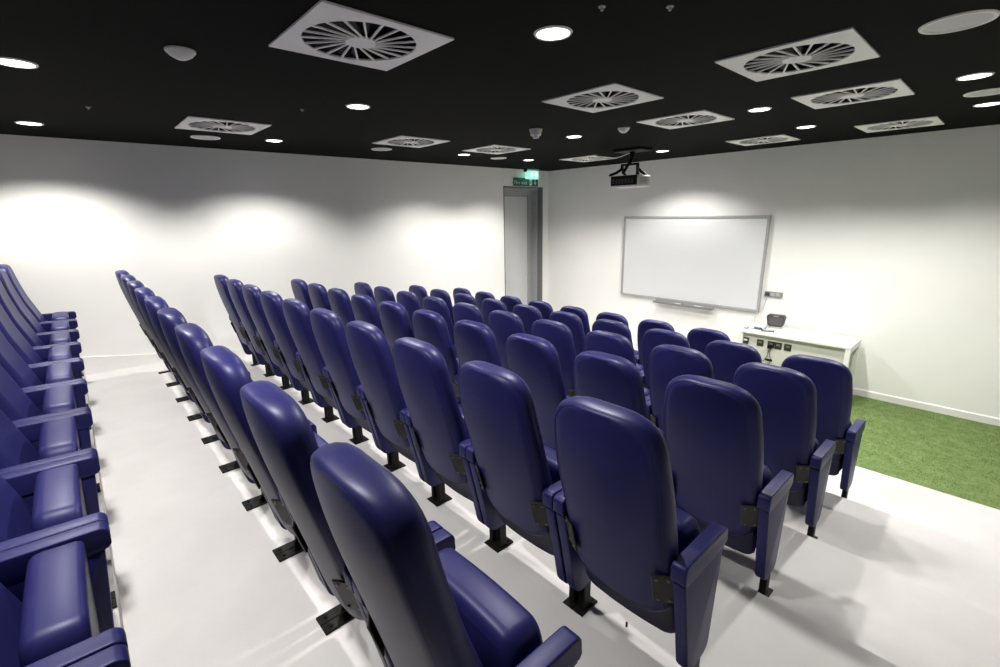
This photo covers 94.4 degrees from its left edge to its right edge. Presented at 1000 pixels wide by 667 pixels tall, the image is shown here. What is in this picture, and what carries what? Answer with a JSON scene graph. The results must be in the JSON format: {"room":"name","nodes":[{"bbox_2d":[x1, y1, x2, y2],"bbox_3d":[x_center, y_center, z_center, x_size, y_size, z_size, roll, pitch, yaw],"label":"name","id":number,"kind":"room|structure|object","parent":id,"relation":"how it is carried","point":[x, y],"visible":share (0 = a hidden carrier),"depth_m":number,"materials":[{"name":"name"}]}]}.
{"room":"lecture hall","nodes":[
{"label":"lecture hall","id":0,"kind":"room"},
{"bbox_2d":[0,134,547,356],"bbox_3d":[-2.536,-0.692,6.163,9.600,3.175,0.120,-14,19,-41],"label":"wall","id":1,"kind":"structure","parent":0,"point":[75,213],"depth_m":5.32,"materials":[{"name":"white paint"}]},
{"bbox_2d":[80,349,246,375],"bbox_3d":[-2.917,0.226,5.931,8.160,1.390,0.014,-14,19,-41],"label":"baseboard","id":2,"kind":"structure","parent":1,"relation":"attached to","point":[97,364],"depth_m":4.88,"materials":[{"name":"white paint"}]},
{"bbox_2d":[503,186,542,304],"bbox_3d":[0.351,-1.359,8.868,1.020,2.760,0.319,-14,19,-41],"label":"door","id":3,"kind":"structure","parent":1,"relation":"in","point":[523,206],"depth_m":8.95,"materials":[{"name":"grey paint"}]},
{"bbox_2d":[513,177,537,186],"bbox_3d":[0.470,-2.753,8.419,0.640,0.140,0.010,-14,19,-41],"label":"exit sign","id":4,"kind":"object","parent":1,"relation":"attached to","point":[516,181],"visible":0.98,"depth_m":8.40,"materials":[{"name":"teal plastic"}]},
{"bbox_2d":[0,0,999,170],"bbox_3d":[0.270,-1.529,2.762,9.600,0.050,9.155,-14,19,-41],"label":"ceiling","id":5,"kind":"structure","parent":0,"point":[488,85],"depth_m":2.62,"materials":[{"name":"black paint"}]},
{"bbox_2d":[0,57,38,68],"bbox_3d":[-2.366,-1.319,2.258,0.170,0.006,0.170,-14,19,-41],"label":"recessed light","id":6,"kind":"object","parent":5,"relation":"in","point":[6,61],"visible":1,"depth_m":2.26,"materials":[{"name":"white glass"}]},
{"bbox_2d":[164,45,195,60],"bbox_3d":[-1.474,-1.287,2.138,0.124,0.040,0.124,-14,19,-41],"label":"smoke detector","id":7,"kind":"object","parent":5,"relation":"attached to","point":[181,53],"visible":1,"depth_m":2.11,"materials":[{"name":"white plastic"}]},
{"bbox_2d":[190,135,219,139],"bbox_3d":[-2.817,-1.873,4.428,0.250,0.007,0.250,-14,19,-41],"label":"ceiling speaker","id":8,"kind":"object","parent":5,"relation":"attached to","point":[202,137],"visible":1,"depth_m":4.41,"materials":[{"name":"white plastic"}]},
{"bbox_2d":[174,116,271,134],"bbox_3d":[-2.336,-1.804,3.884,0.595,0.132,0.595,-14,19,-41],"label":"ceiling vent","id":9,"kind":"object","parent":5,"relation":"in","point":[190,122],"visible":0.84,"depth_m":3.88,"materials":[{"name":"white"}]},
{"bbox_2d":[346,104,369,109],"bbox_3d":[-1.010,-1.614,3.294,0.170,0.006,0.170,-14,19,-41],"label":"recessed light","id":10,"kind":"object","parent":5,"relation":"in","point":[350,106],"visible":1,"depth_m":3.29,"materials":[{"name":"white"}]},
{"bbox_2d":[268,0,453,70],"bbox_3d":[-0.624,-1.361,2.052,0.595,0.132,0.595,-14,19,-41],"label":"ceiling vent","id":11,"kind":"object","parent":5,"relation":"in","point":[328,30],"visible":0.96,"depth_m":2.04,"materials":[{"name":"white metal"}]},
{"bbox_2d":[372,135,449,147],"bbox_3d":[-0.949,-2.098,4.915,0.595,0.132,0.595,-14,19,-41],"label":"ceiling vent","id":12,"kind":"object","parent":5,"relation":"in","point":[406,141],"visible":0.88,"depth_m":4.90,"materials":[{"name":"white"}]},
{"bbox_2d":[462,145,529,153],"bbox_3d":[-0.047,-2.304,5.639,0.595,0.132,0.595,-14,19,-41],"label":"ceiling vent","id":13,"kind":"object","parent":5,"relation":"in","point":[491,149],"visible":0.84,"depth_m":5.63,"materials":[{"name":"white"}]},
{"bbox_2d":[523,169,538,178],"bbox_3d":[0.559,-2.873,8.342,0.342,0.170,0.078,-14,19,-41],"label":"exit light","id":14,"kind":"object","parent":5,"relation":"hanging from","point":[529,173],"visible":0.99,"depth_m":8.30,"materials":[{"name":"teal plastic"}]},
{"bbox_2d":[529,128,541,138],"bbox_3d":[0.336,-1.873,4.339,0.120,0.080,0.120,-14,19,-41],"label":"smoke detector","id":15,"kind":"object","parent":5,"relation":"attached to","point":[535,133],"visible":1,"depth_m":4.30,"materials":[{"name":"white plastic"}]},
{"bbox_2d":[534,25,572,40],"bbox_3d":[0.231,-1.305,2.016,0.170,0.006,0.170,-14,19,-41],"label":"recessed light","id":16,"kind":"object","parent":5,"relation":"in","point":[554,32],"visible":1,"depth_m":2.01,"materials":[{"name":"white plastic"}]},
{"bbox_2d":[559,155,616,161],"bbox_3d":[1.293,-2.631,6.803,0.595,0.132,0.595,-14,19,-41],"label":"ceiling vent","id":17,"kind":"object","parent":5,"relation":"in","point":[590,158],"visible":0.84,"depth_m":6.80,"materials":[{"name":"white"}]},
{"bbox_2d":[542,83,663,112],"bbox_3d":[0.710,-1.685,3.201,0.595,0.132,0.595,-14,19,-41],"label":"ceiling vent","id":18,"kind":"object","parent":5,"relation":"in","point":[613,95],"visible":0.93,"depth_m":3.19,"materials":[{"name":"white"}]},
{"bbox_2d":[609,147,652,176],"bbox_3d":[1.658,-2.166,5.861,0.362,0.324,0.422,-14,19,-41],"label":"mount","id":19,"kind":"object","parent":5,"relation":"attached to","point":[632,151],"visible":0.88,"depth_m":5.84,"materials":[{"name":"black metal"}]},
{"bbox_2d":[611,174,649,187],"bbox_3d":[1.669,-1.935,5.898,0.363,0.142,0.379,-14,19,-41],"label":"projector","id":20,"kind":"object","parent":19,"relation":"hanging from","point":[625,181],"visible":1,"depth_m":5.77,"materials":[{"name":"black metal"}]},
{"bbox_2d":[636,110,734,128],"bbox_3d":[1.608,-1.911,4.006,0.595,0.132,0.595,-14,19,-41],"label":"ceiling vent","id":21,"kind":"object","parent":5,"relation":"in","point":[699,117],"visible":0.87,"depth_m":4.00,"materials":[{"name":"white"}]},
{"bbox_2d":[725,134,800,145],"bbox_3d":[3.010,-2.270,5.286,0.595,0.132,0.595,-14,19,-41],"label":"ceiling vent","id":22,"kind":"object","parent":5,"relation":"in","point":[782,137],"visible":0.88,"depth_m":5.28,"materials":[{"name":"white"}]},
{"bbox_2d":[714,27,879,81],"bbox_3d":[1.547,-1.493,2.401,0.595,0.132,0.595,-14,19,-41],"label":"ceiling vent","id":23,"kind":"object","parent":5,"relation":"in","point":[844,46],"visible":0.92,"depth_m":2.39,"materials":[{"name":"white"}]},
{"bbox_2d":[791,78,914,108],"bbox_3d":[2.466,-1.725,3.225,0.595,0.132,0.595,-14,19,-41],"label":"ceiling vent","id":24,"kind":"object","parent":5,"relation":"in","point":[893,88],"visible":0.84,"depth_m":3.21,"materials":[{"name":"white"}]},
{"bbox_2d":[854,116,944,132],"bbox_3d":[3.845,-2.068,4.447,0.595,0.132,0.595,-14,19,-41],"label":"ceiling vent","id":25,"kind":"object","parent":5,"relation":"in","point":[934,120],"visible":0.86,"depth_m":4.43,"materials":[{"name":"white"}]},
{"bbox_2d":[918,9,999,34],"bbox_3d":[1.957,-1.329,1.981,0.256,0.007,0.256,-14,19,-41],"label":"ceiling speaker","id":26,"kind":"object","parent":5,"relation":"attached to","point":[969,19],"visible":1,"depth_m":1.97,"materials":[{"name":"white plastic"}]},
{"bbox_2d":[923,13,993,32],"bbox_3d":[1.957,-1.330,1.980,0.223,0.004,0.223,-14,19,-41],"label":"grille","id":27,"kind":"object","parent":26,"relation":"attached to","point":[959,21],"depth_m":1.97,"materials":[{"name":"white metal"}]},
{"bbox_2d":[956,72,994,80],"bbox_3d":[2.892,-1.565,2.820,0.170,0.006,0.170,-14,19,-41],"label":"recessed light","id":28,"kind":"object","parent":5,"relation":"in","point":[974,76],"visible":1,"depth_m":2.82,"materials":[{"name":"white plastic"}]},
{"bbox_2d":[963,88,999,96],"bbox_3d":[3.402,-1.680,3.228,0.250,0.007,0.250,-14,19,-41],"label":"ceiling speaker","id":29,"kind":"object","parent":5,"relation":"attached to","point":[994,91],"visible":1,"depth_m":3.25,"materials":[{"name":"white plastic"}]},
{"bbox_2d":[82,347,999,666],"bbox_3d":[0.435,1.087,3.404,9.480,1.010,8.705,-14,19,-41],"label":"floor","id":30,"kind":"structure","parent":0,"point":[897,572],"depth_m":2.16,"materials":[{"name":"plastic"}]},
{"bbox_2d":[0,264,83,375],"bbox_3d":[-3.896,-0.059,3.970,0.415,1.083,0.520,-14,19,-41],"label":"chair","id":31,"kind":"object","parent":30,"relation":"on","point":[70,315],"visible":0.32,"depth_m":3.88,"materials":[{"name":"blue leather"}]},
{"bbox_2d":[0,281,87,406],"bbox_3d":[-3.189,0.121,3.224,0.415,1.083,0.520,-14,19,-41],"label":"chair","id":32,"kind":"object","parent":30,"relation":"on","point":[35,340],"visible":0.28,"depth_m":3.15,"materials":[{"name":"blue leather"}]},
{"bbox_2d":[0,269,87,404],"bbox_3d":[-3.542,0.031,3.597,0.415,1.083,0.520,-14,19,-41],"label":"chair","id":33,"kind":"object","parent":30,"relation":"on","point":[65,325],"visible":0.26,"depth_m":3.51,"materials":[{"name":"blue leather"}]},
{"bbox_2d":[0,304,91,429],"bbox_3d":[-2.835,0.211,2.850,0.415,1.083,0.520,-14,19,-41],"label":"chair","id":34,"kind":"object","parent":30,"relation":"on","point":[32,356],"visible":0.34,"depth_m":2.80,"materials":[{"name":"blue leather"}]},
{"bbox_2d":[0,331,99,486],"bbox_3d":[-2.482,0.301,2.477,0.415,1.083,0.520,-14,19,-41],"label":"chair","id":35,"kind":"object","parent":30,"relation":"on","point":[27,377],"visible":0.26,"depth_m":2.44,"materials":[{"name":"blue leather"}]},
{"bbox_2d":[0,365,100,491],"bbox_3d":[-2.128,0.392,2.103,0.415,1.083,0.520,-14,19,-41],"label":"chair","id":36,"kind":"object","parent":30,"relation":"on","point":[19,405],"visible":0.35,"depth_m":2.10,"materials":[{"name":"blue leather"}]},
{"bbox_2d":[0,409,115,599],"bbox_3d":[-1.775,0.482,1.730,0.415,1.083,0.520,-14,19,-41],"label":"chair","id":37,"kind":"object","parent":30,"relation":"on","point":[29,444],"visible":0.28,"depth_m":1.75,"materials":[{"name":"blue leather"}]},
{"bbox_2d":[0,453,116,608],"bbox_3d":[-1.421,0.572,1.357,0.415,1.083,0.520,-14,19,-41],"label":"chair","id":38,"kind":"object","parent":30,"relation":"on","point":[43,501],"visible":0.34,"depth_m":1.39,"materials":[{"name":"blue leather"}]},
{"bbox_2d":[0,521,129,666],"bbox_3d":[-1.068,0.662,0.983,0.415,1.083,0.520,-14,19,-41],"label":"chair","id":39,"kind":"object","parent":30,"relation":"on","point":[56,610],"visible":0.87,"depth_m":1.03,"materials":[{"name":"blue leather"}]},
{"bbox_2d":[68,644,130,666],"bbox_3d":[-0.715,0.752,0.610,0.415,1.083,0.520,-14,19,-41],"label":"chair","id":40,"kind":"object","parent":30,"relation":"on","point":[117,655],"visible":1,"depth_m":0.87,"materials":[{"name":"blue leather"}]},
{"bbox_2d":[115,270,177,385],"bbox_3d":[-3.322,-0.079,4.461,0.415,1.083,0.520,-14,19,-41],"label":"chair","id":41,"kind":"object","parent":30,"relation":"on","point":[118,273],"visible":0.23,"depth_m":4.23,"materials":[{"name":"blue leather"}]},
{"bbox_2d":[120,275,187,399],"bbox_3d":[-2.969,0.011,4.087,0.415,1.083,0.520,-14,19,-41],"label":"chair","id":42,"kind":"object","parent":30,"relation":"on","point":[124,278],"visible":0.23,"depth_m":3.85,"materials":[{"name":"blue leather"}]},
{"bbox_2d":[126,280,200,418],"bbox_3d":[-2.616,0.102,3.714,0.415,1.083,0.520,-14,19,-41],"label":"chair","id":43,"kind":"object","parent":30,"relation":"on","point":[132,285],"visible":0.24,"depth_m":3.48,"materials":[{"name":"blue leather"}]},
{"bbox_2d":[134,287,217,440],"bbox_3d":[-2.262,0.192,3.341,0.415,1.083,0.520,-14,19,-41],"label":"chair","id":44,"kind":"object","parent":30,"relation":"on","point":[141,293],"visible":0.27,"depth_m":3.10,"materials":[{"name":"blue leather"}]},
{"bbox_2d":[144,296,237,469],"bbox_3d":[-1.909,0.282,2.967,0.415,1.083,0.520,-14,19,-41],"label":"chair","id":45,"kind":"object","parent":30,"relation":"on","point":[153,304],"visible":0.27,"depth_m":2.73,"materials":[{"name":"blue leather"}]},
{"bbox_2d":[157,307,263,505],"bbox_3d":[-1.555,0.372,2.594,0.415,1.083,0.520,-14,19,-41],"label":"chair","id":46,"kind":"object","parent":30,"relation":"on","point":[169,318],"visible":0.27,"depth_m":2.35,"materials":[{"name":"blue leather"}]},
{"bbox_2d":[214,274,267,374],"bbox_3d":[-2.738,-0.105,4.982,0.415,1.083,0.520,-14,19,-41],"label":"chair","id":47,"kind":"object","parent":30,"relation":"on","point":[220,280],"visible":0.46,"depth_m":4.79,"materials":[{"name":"blue leather"}]},
{"bbox_2d":[175,323,310,555],"bbox_3d":[-1.202,0.462,2.220,0.415,1.083,0.520,-14,19,-41],"label":"chair","id":48,"kind":"object","parent":30,"relation":"on","point":[192,338],"visible":0.32,"depth_m":1.97,"materials":[{"name":"blue leather"}]},
{"bbox_2d":[227,279,290,387],"bbox_3d":[-2.385,-0.014,4.609,0.415,1.083,0.520,-14,19,-41],"label":"chair","id":49,"kind":"object","parent":30,"relation":"on","point":[234,286],"visible":0.49,"depth_m":4.42,"materials":[{"name":"blue leather"}]},
{"bbox_2d":[200,345,346,626],"bbox_3d":[-0.848,0.553,1.847,0.415,1.083,0.520,-14,19,-41],"label":"chair","id":50,"kind":"object","parent":30,"relation":"on","point":[226,373],"visible":0.41,"depth_m":1.59,"materials":[{"name":"blue leather"}]},
{"bbox_2d":[242,284,311,402],"bbox_3d":[-2.031,0.076,4.236,0.415,1.083,0.520,-14,19,-41],"label":"chair","id":51,"kind":"object","parent":30,"relation":"on","point":[251,293],"visible":0.48,"depth_m":4.05,"materials":[{"name":"blue leather"}]},
{"bbox_2d":[260,290,335,419],"bbox_3d":[-1.678,0.166,3.862,0.415,1.083,0.520,-14,19,-41],"label":"chair","id":52,"kind":"object","parent":30,"relation":"on","point":[271,301],"visible":0.52,"depth_m":3.67,"materials":[{"name":"blue leather"}]},
{"bbox_2d":[291,279,313,310],"bbox_3d":[-2.178,-0.124,5.518,0.415,1.083,0.520,-14,19,-41],"label":"chair","id":53,"kind":"object","parent":30,"relation":"on","point":[299,287],"visible":0.24,"depth_m":5.21,"materials":[{"name":"blue leather"}]},
{"bbox_2d":[308,283,331,310],"bbox_3d":[-1.824,-0.034,5.145,0.415,1.083,0.520,-14,19,-41],"label":"chair","id":54,"kind":"object","parent":30,"relation":"on","point":[318,294],"visible":0.17,"depth_m":4.84,"materials":[{"name":"blue leather"}]},
{"bbox_2d":[282,298,364,441],"bbox_3d":[-1.324,0.256,3.489,0.415,1.083,0.520,-14,19,-41],"label":"chair","id":55,"kind":"object","parent":30,"relation":"on","point":[296,312],"visible":0.53,"depth_m":3.30,"materials":[{"name":"blue leather"}]},
{"bbox_2d":[240,380,443,666],"bbox_3d":[-0.495,0.643,1.474,0.415,1.083,0.520,-14,19,-41],"label":"chair","id":56,"kind":"object","parent":30,"relation":"on","point":[282,432],"visible":0.51,"depth_m":1.20,"materials":[{"name":"blue leather"}]},
{"bbox_2d":[328,288,355,326],"bbox_3d":[-1.471,0.056,4.771,0.415,1.083,0.520,-14,19,-41],"label":"chair","id":57,"kind":"object","parent":30,"relation":"on","point":[339,300],"visible":0.21,"depth_m":4.47,"materials":[{"name":"blue leather"}]},
{"bbox_2d":[310,308,400,468],"bbox_3d":[-0.971,0.346,3.116,0.415,1.083,0.520,-14,19,-41],"label":"chair","id":58,"kind":"object","parent":30,"relation":"on","point":[328,328],"visible":0.65,"depth_m":2.93,"materials":[{"name":"blue leather"}]},
{"bbox_2d":[354,282,379,315],"bbox_3d":[-1.606,-0.145,6.040,0.415,1.083,0.520,-14,19,-41],"label":"chair","id":59,"kind":"object","parent":30,"relation":"on","point":[363,288],"visible":0.2,"depth_m":5.73,"materials":[{"name":"blue leather"}]},
{"bbox_2d":[351,294,384,335],"bbox_3d":[-1.117,0.146,4.398,0.415,1.083,0.520,-14,19,-41],"label":"chair","id":60,"kind":"object","parent":30,"relation":"on","point":[364,307],"visible":0.18,"depth_m":4.09,"materials":[{"name":"blue leather"}]},
{"bbox_2d":[374,286,395,310],"bbox_3d":[-1.252,-0.054,5.667,0.415,1.083,0.520,-14,19,-41],"label":"chair","id":61,"kind":"object","parent":30,"relation":"on","point":[381,293],"visible":0.16,"depth_m":5.37,"materials":[{"name":"blue leather"}]},
{"bbox_2d":[345,320,446,502],"bbox_3d":[-0.617,0.437,2.742,0.415,1.083,0.520,-14,19,-41],"label":"chair","id":62,"kind":"object","parent":30,"relation":"on","point":[381,393],"visible":0.7,"depth_m":2.55,"materials":[{"name":"blue leather"}]},
{"bbox_2d":[379,301,414,361],"bbox_3d":[-0.764,0.237,4.024,0.415,1.083,0.520,-14,19,-41],"label":"chair","id":63,"kind":"object","parent":30,"relation":"on","point":[394,317],"visible":0.2,"depth_m":3.75,"materials":[{"name":"blue leather"}]},
{"bbox_2d":[396,291,420,335],"bbox_3d":[-0.899,0.036,5.294,0.415,1.083,0.520,-14,19,-41],"label":"chair","id":64,"kind":"object","parent":30,"relation":"on","point":[409,300],"visible":0.19,"depth_m":5.00,"materials":[{"name":"blue leather"}]},
{"bbox_2d":[409,285,427,308],"bbox_3d":[-1.014,-0.164,6.578,0.415,1.083,0.520,-14,19,-41],"label":"chair","id":65,"kind":"object","parent":30,"relation":"on","point":[420,292],"visible":0.12,"depth_m":6.27,"materials":[{"name":"blue leather"}]},
{"bbox_2d":[412,309,461,406],"bbox_3d":[-0.410,0.327,3.651,0.415,1.083,0.520,-14,19,-41],"label":"chair","id":66,"kind":"object","parent":30,"relation":"on","point":[429,326],"visible":0.29,"depth_m":3.38,"materials":[{"name":"blue leather"}]},
{"bbox_2d":[422,296,457,357],"bbox_3d":[-0.545,0.126,4.920,0.415,1.083,0.520,-14,19,-41],"label":"chair","id":67,"kind":"object","parent":30,"relation":"on","point":[431,303],"visible":0.17,"depth_m":4.62,"materials":[{"name":"blue leather"}]},
{"bbox_2d":[430,289,453,327],"bbox_3d":[-0.660,-0.073,6.205,0.415,1.083,0.520,-14,19,-41],"label":"chair","id":68,"kind":"object","parent":30,"relation":"on","point":[439,293],"visible":0.2,"depth_m":5.89,"materials":[{"name":"blue leather"}]},
{"bbox_2d":[310,442,581,666],"bbox_3d":[-0.141,0.733,1.100,0.415,1.083,0.520,-14,19,-41],"label":"chair","id":69,"kind":"object","parent":30,"relation":"on","point":[424,603],"visible":1,"depth_m":0.85,"materials":[{"name":"blue leather"}]},
{"bbox_2d":[392,337,506,546],"bbox_3d":[-0.264,0.527,2.369,0.415,1.083,0.520,-14,19,-41],"label":"chair","id":70,"kind":"object","parent":30,"relation":"on","point":[434,417],"visible":0.82,"depth_m":2.19,"materials":[{"name":"blue leather"}]},
{"bbox_2d":[454,293,477,306],"bbox_3d":[-0.307,0.017,5.832,0.415,1.083,0.520,-14,19,-41],"label":"chair","id":71,"kind":"object","parent":30,"relation":"on","point":[458,298],"visible":0.11,"depth_m":5.54,"materials":[{"name":"blue leather"}]},
{"bbox_2d":[453,302,483,324],"bbox_3d":[-0.192,0.216,4.547,0.415,1.083,0.520,-14,19,-41],"label":"chair","id":72,"kind":"object","parent":30,"relation":"on","point":[461,311],"visible":0.16,"depth_m":4.25,"materials":[{"name":"blue leather"}]},
{"bbox_2d":[453,320,501,366],"bbox_3d":[-0.057,0.417,3.278,0.415,1.083,0.520,-14,19,-41],"label":"chair","id":73,"kind":"object","parent":30,"relation":"on","point":[474,341],"visible":0.13,"depth_m":3.00,"materials":[{"name":"blue leather"}]},
{"bbox_2d":[475,291,494,312],"bbox_3d":[-0.092,-0.085,6.695,0.415,1.083,0.520,-14,19,-41],"label":"chair","id":74,"kind":"object","parent":30,"relation":"on","point":[480,296],"visible":0.12,"depth_m":6.46,"materials":[{"name":"blue leather"}]},
{"bbox_2d":[481,298,506,326],"bbox_3d":[0.047,0.107,5.458,0.415,1.083,0.520,-14,19,-41],"label":"chair","id":75,"kind":"object","parent":30,"relation":"on","point":[488,305],"visible":0.16,"depth_m":5.22,"materials":[{"name":"blue leather"}]},
{"bbox_2d":[488,310,524,368],"bbox_3d":[0.161,0.306,4.173,0.415,1.083,0.520,-14,19,-41],"label":"chair","id":76,"kind":"object","parent":30,"relation":"on","point":[503,324],"visible":0.18,"depth_m":3.94,"materials":[{"name":"blue leather"}]},
{"bbox_2d":[500,296,521,312],"bbox_3d":[0.262,0.005,6.322,0.415,1.083,0.520,-14,19,-41],"label":"chair","id":77,"kind":"object","parent":30,"relation":"on","point":[510,302],"visible":0.11,"depth_m":6.05,"materials":[{"name":"blue leather"}]},
{"bbox_2d":[458,361,578,608],"bbox_3d":[0.090,0.617,1.996,0.415,1.083,0.520,-14,19,-41],"label":"chair","id":78,"kind":"object","parent":30,"relation":"on","point":[516,477],"visible":0.9,"depth_m":1.82,"materials":[{"name":"blue leather"}]},
{"bbox_2d":[513,304,541,334],"bbox_3d":[0.400,0.197,5.085,0.415,1.083,0.520,-14,19,-41],"label":"chair","id":79,"kind":"object","parent":30,"relation":"on","point":[528,314],"visible":0.12,"depth_m":4.82,"materials":[{"name":"blue leather"}]},
{"bbox_2d":[505,333,569,450],"bbox_3d":[0.296,0.507,2.904,0.415,1.083,0.520,-14,19,-41],"label":"chair","id":80,"kind":"object","parent":30,"relation":"on","point":[534,359],"visible":0.39,"depth_m":2.67,"materials":[{"name":"blue leather"}]},
{"bbox_2d":[528,300,552,319],"bbox_3d":[0.615,0.095,5.949,0.415,1.083,0.520,-14,19,-41],"label":"chair","id":81,"kind":"object","parent":30,"relation":"on","point":[545,308],"visible":0.12,"depth_m":5.64,"materials":[{"name":"blue leather"}]},
{"bbox_2d":[531,319,575,396],"bbox_3d":[0.515,0.397,3.800,0.415,1.083,0.520,-14,19,-41],"label":"chair","id":82,"kind":"object","parent":30,"relation":"on","point":[558,334],"visible":0.23,"depth_m":3.53,"materials":[{"name":"blue leather"}]},
{"bbox_2d":[549,311,584,356],"bbox_3d":[0.754,0.288,4.712,0.415,1.083,0.520,-14,19,-41],"label":"chair","id":83,"kind":"object","parent":30,"relation":"on","point":[572,321],"visible":0.18,"depth_m":4.41,"materials":[{"name":"blue leather"}]},
{"bbox_2d":[560,306,590,335],"bbox_3d":[0.969,0.185,5.575,0.415,1.083,0.520,-14,19,-41],"label":"chair","id":84,"kind":"object","parent":30,"relation":"on","point":[580,312],"visible":0.1,"depth_m":5.26,"materials":[{"name":"blue leather"}]},
{"bbox_2d":[584,330,649,400],"bbox_3d":[0.868,0.487,3.427,0.415,1.083,0.520,-14,19,-41],"label":"chair","id":85,"kind":"object","parent":30,"relation":"on","point":[616,344],"visible":0.17,"depth_m":3.15,"materials":[{"name":"blue leather"}]},
{"bbox_2d":[596,312,638,357],"bbox_3d":[1.322,0.275,5.202,0.415,1.083,0.520,-14,19,-41],"label":"chair","id":86,"kind":"object","parent":30,"relation":"on","point":[604,315],"visible":0.07,"depth_m":4.93,"materials":[{"name":"blue leather"}]},
{"bbox_2d":[592,319,643,373],"bbox_3d":[1.107,0.378,4.338,0.415,1.083,0.520,-14,19,-41],"label":"chair","id":87,"kind":"object","parent":30,"relation":"on","point":[607,325],"visible":0.13,"depth_m":4.06,"materials":[{"name":"blue leather"}]},
{"bbox_2d":[573,351,663,436],"bbox_3d":[0.650,0.598,2.531,0.415,1.083,0.520,-14,19,-41],"label":"chair","id":88,"kind":"object","parent":30,"relation":"on","point":[610,378],"visible":0.19,"depth_m":2.26,"materials":[{"name":"blue leather"}]},
{"bbox_2d":[553,396,727,666],"bbox_3d":[0.443,0.707,1.622,0.415,1.083,0.520,-14,19,-41],"label":"chair","id":89,"kind":"object","parent":30,"relation":"on","point":[622,530],"visible":0.98,"depth_m":1.46,"materials":[{"name":"blue leather"}]},
{"bbox_2d":[635,319,674,364],"bbox_3d":[1.675,0.366,4.828,0.415,1.083,0.520,-14,19,-41],"label":"chair","id":90,"kind":"object","parent":30,"relation":"on","point":[644,325],"visible":0.23,"depth_m":4.65,"materials":[{"name":"blue leather"}]},
{"bbox_2d":[641,328,689,388],"bbox_3d":[1.461,0.468,3.965,0.415,1.083,0.520,-14,19,-41],"label":"chair","id":91,"kind":"object","parent":30,"relation":"on","point":[652,338],"visible":0.22,"depth_m":3.77,"materials":[{"name":"blue leather"}]},
{"bbox_2d":[646,344,713,431],"bbox_3d":[1.222,0.577,3.053,0.415,1.083,0.520,-14,19,-41],"label":"chair","id":92,"kind":"object","parent":30,"relation":"on","point":[667,362],"visible":0.28,"depth_m":2.87,"materials":[{"name":"blue leather"}]},
{"bbox_2d":[687,328,730,353],"bbox_3d":[2.029,0.456,4.455,0.415,1.083,0.520,-14,19,-41],"label":"chair","id":93,"kind":"object","parent":30,"relation":"on","point":[698,338],"visible":0.19,"depth_m":4.24,"materials":[{"name":"blue leather"}]},
{"bbox_2d":[663,375,793,597],"bbox_3d":[1.004,0.688,2.158,0.415,1.083,0.520,-14,19,-41],"label":"chair","id":94,"kind":"object","parent":30,"relation":"on","point":[713,429],"visible":0.8,"depth_m":2.00,"materials":[{"name":"blue leather"}]},
{"bbox_2d":[704,340,761,383],"bbox_3d":[1.814,0.558,3.591,0.415,1.083,0.520,-14,19,-41],"label":"chair","id":95,"kind":"object","parent":30,"relation":"on","point":[726,357],"visible":0.13,"depth_m":3.37,"materials":[{"name":"blue leather"}]},
{"bbox_2d":[733,362,835,538],"bbox_3d":[1.575,0.667,2.680,0.415,1.083,0.520,-14,19,-41],"label":"chair","id":96,"kind":"object","parent":30,"relation":"on","point":[786,398],"visible":0.61,"depth_m":2.48,"materials":[{"name":"blue leather"}]},
{"bbox_2d":[781,354,865,498],"bbox_3d":[2.168,0.648,3.218,0.415,1.083,0.520,-14,19,-41],"label":"chair","id":97,"kind":"object","parent":30,"relation":"on","point":[832,380],"visible":0.41,"depth_m":3.00,"materials":[{"name":"blue leather"}]},
{"bbox_2d":[850,395,999,509],"bbox_3d":[4.219,1.142,4.417,2.339,0.014,4.990,-14,19,-41],"label":"carpet","id":98,"kind":"structure","parent":30,"relation":"on","point":[951,455],"depth_m":4.49,"materials":[{"name":"green carpet"}]},
{"bbox_2d":[738,323,861,382],"bbox_3d":[3.786,0.361,5.964,0.545,0.737,1.220,-14,19,-41],"label":"desk","id":99,"kind":"object","parent":98,"relation":"on","point":[786,342],"visible":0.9,"depth_m":5.75,"materials":[{"name":"white laminate"}]},
{"bbox_2d":[767,313,786,328],"bbox_3d":[3.670,-0.161,6.155,0.220,0.182,0.094,11,19,38],"label":"speaker","id":100,"kind":"object","parent":99,"relation":"on","point":[777,321],"visible":1,"depth_m":6.12},
{"bbox_2d":[769,317,782,325],"bbox_3d":[3.642,-0.162,6.120,0.160,0.102,0.006,11,19,38],"label":"grille","id":101,"kind":"object","parent":100,"relation":"attached to","point":[773,321],"depth_m":6.12,"materials":[{"name":"metal"}]},
{"bbox_2d":[547,124,999,417],"bbox_3d":[3.898,-0.809,6.140,0.120,3.175,8.825,-14,19,-41],"label":"wall","id":102,"kind":"structure","parent":0,"point":[891,243],"depth_m":5.58,"materials":[{"name":"white paint"}]},
{"bbox_2d":[620,215,770,311],"bbox_3d":[2.822,-1.096,7.081,0.129,1.358,2.232,-14,19,-41],"label":"whiteboard","id":103,"kind":"object","parent":102,"relation":"attached to","point":[709,262],"visible":1,"depth_m":6.97,"materials":[{"name":"plastic"}]},
{"bbox_2d":[653,298,713,309],"bbox_3d":[2.837,-0.458,7.210,0.084,0.057,0.950,-14,19,-41],"label":"tray","id":104,"kind":"object","parent":103,"relation":"on","point":[671,301],"depth_m":7.18,"materials":[{"name":"silver metal"}]},
{"bbox_2d":[764,291,782,297],"bbox_3d":[3.723,-0.534,6.288,0.044,0.073,0.224,-14,19,-41],"label":"wall outlet","id":105,"kind":"object","parent":102,"relation":"attached to","point":[767,293],"visible":1,"depth_m":6.27,"materials":[{"name":"grey plastic"}]},
{"bbox_2d":[632,341,999,425],"bbox_3d":[3.875,0.585,6.456,0.014,0.100,8.585,-14,19,-41],"label":"baseboard","id":106,"kind":"structure","parent":102,"relation":"attached to","point":[995,421],"depth_m":5.33,"materials":[{"name":"white paint"}]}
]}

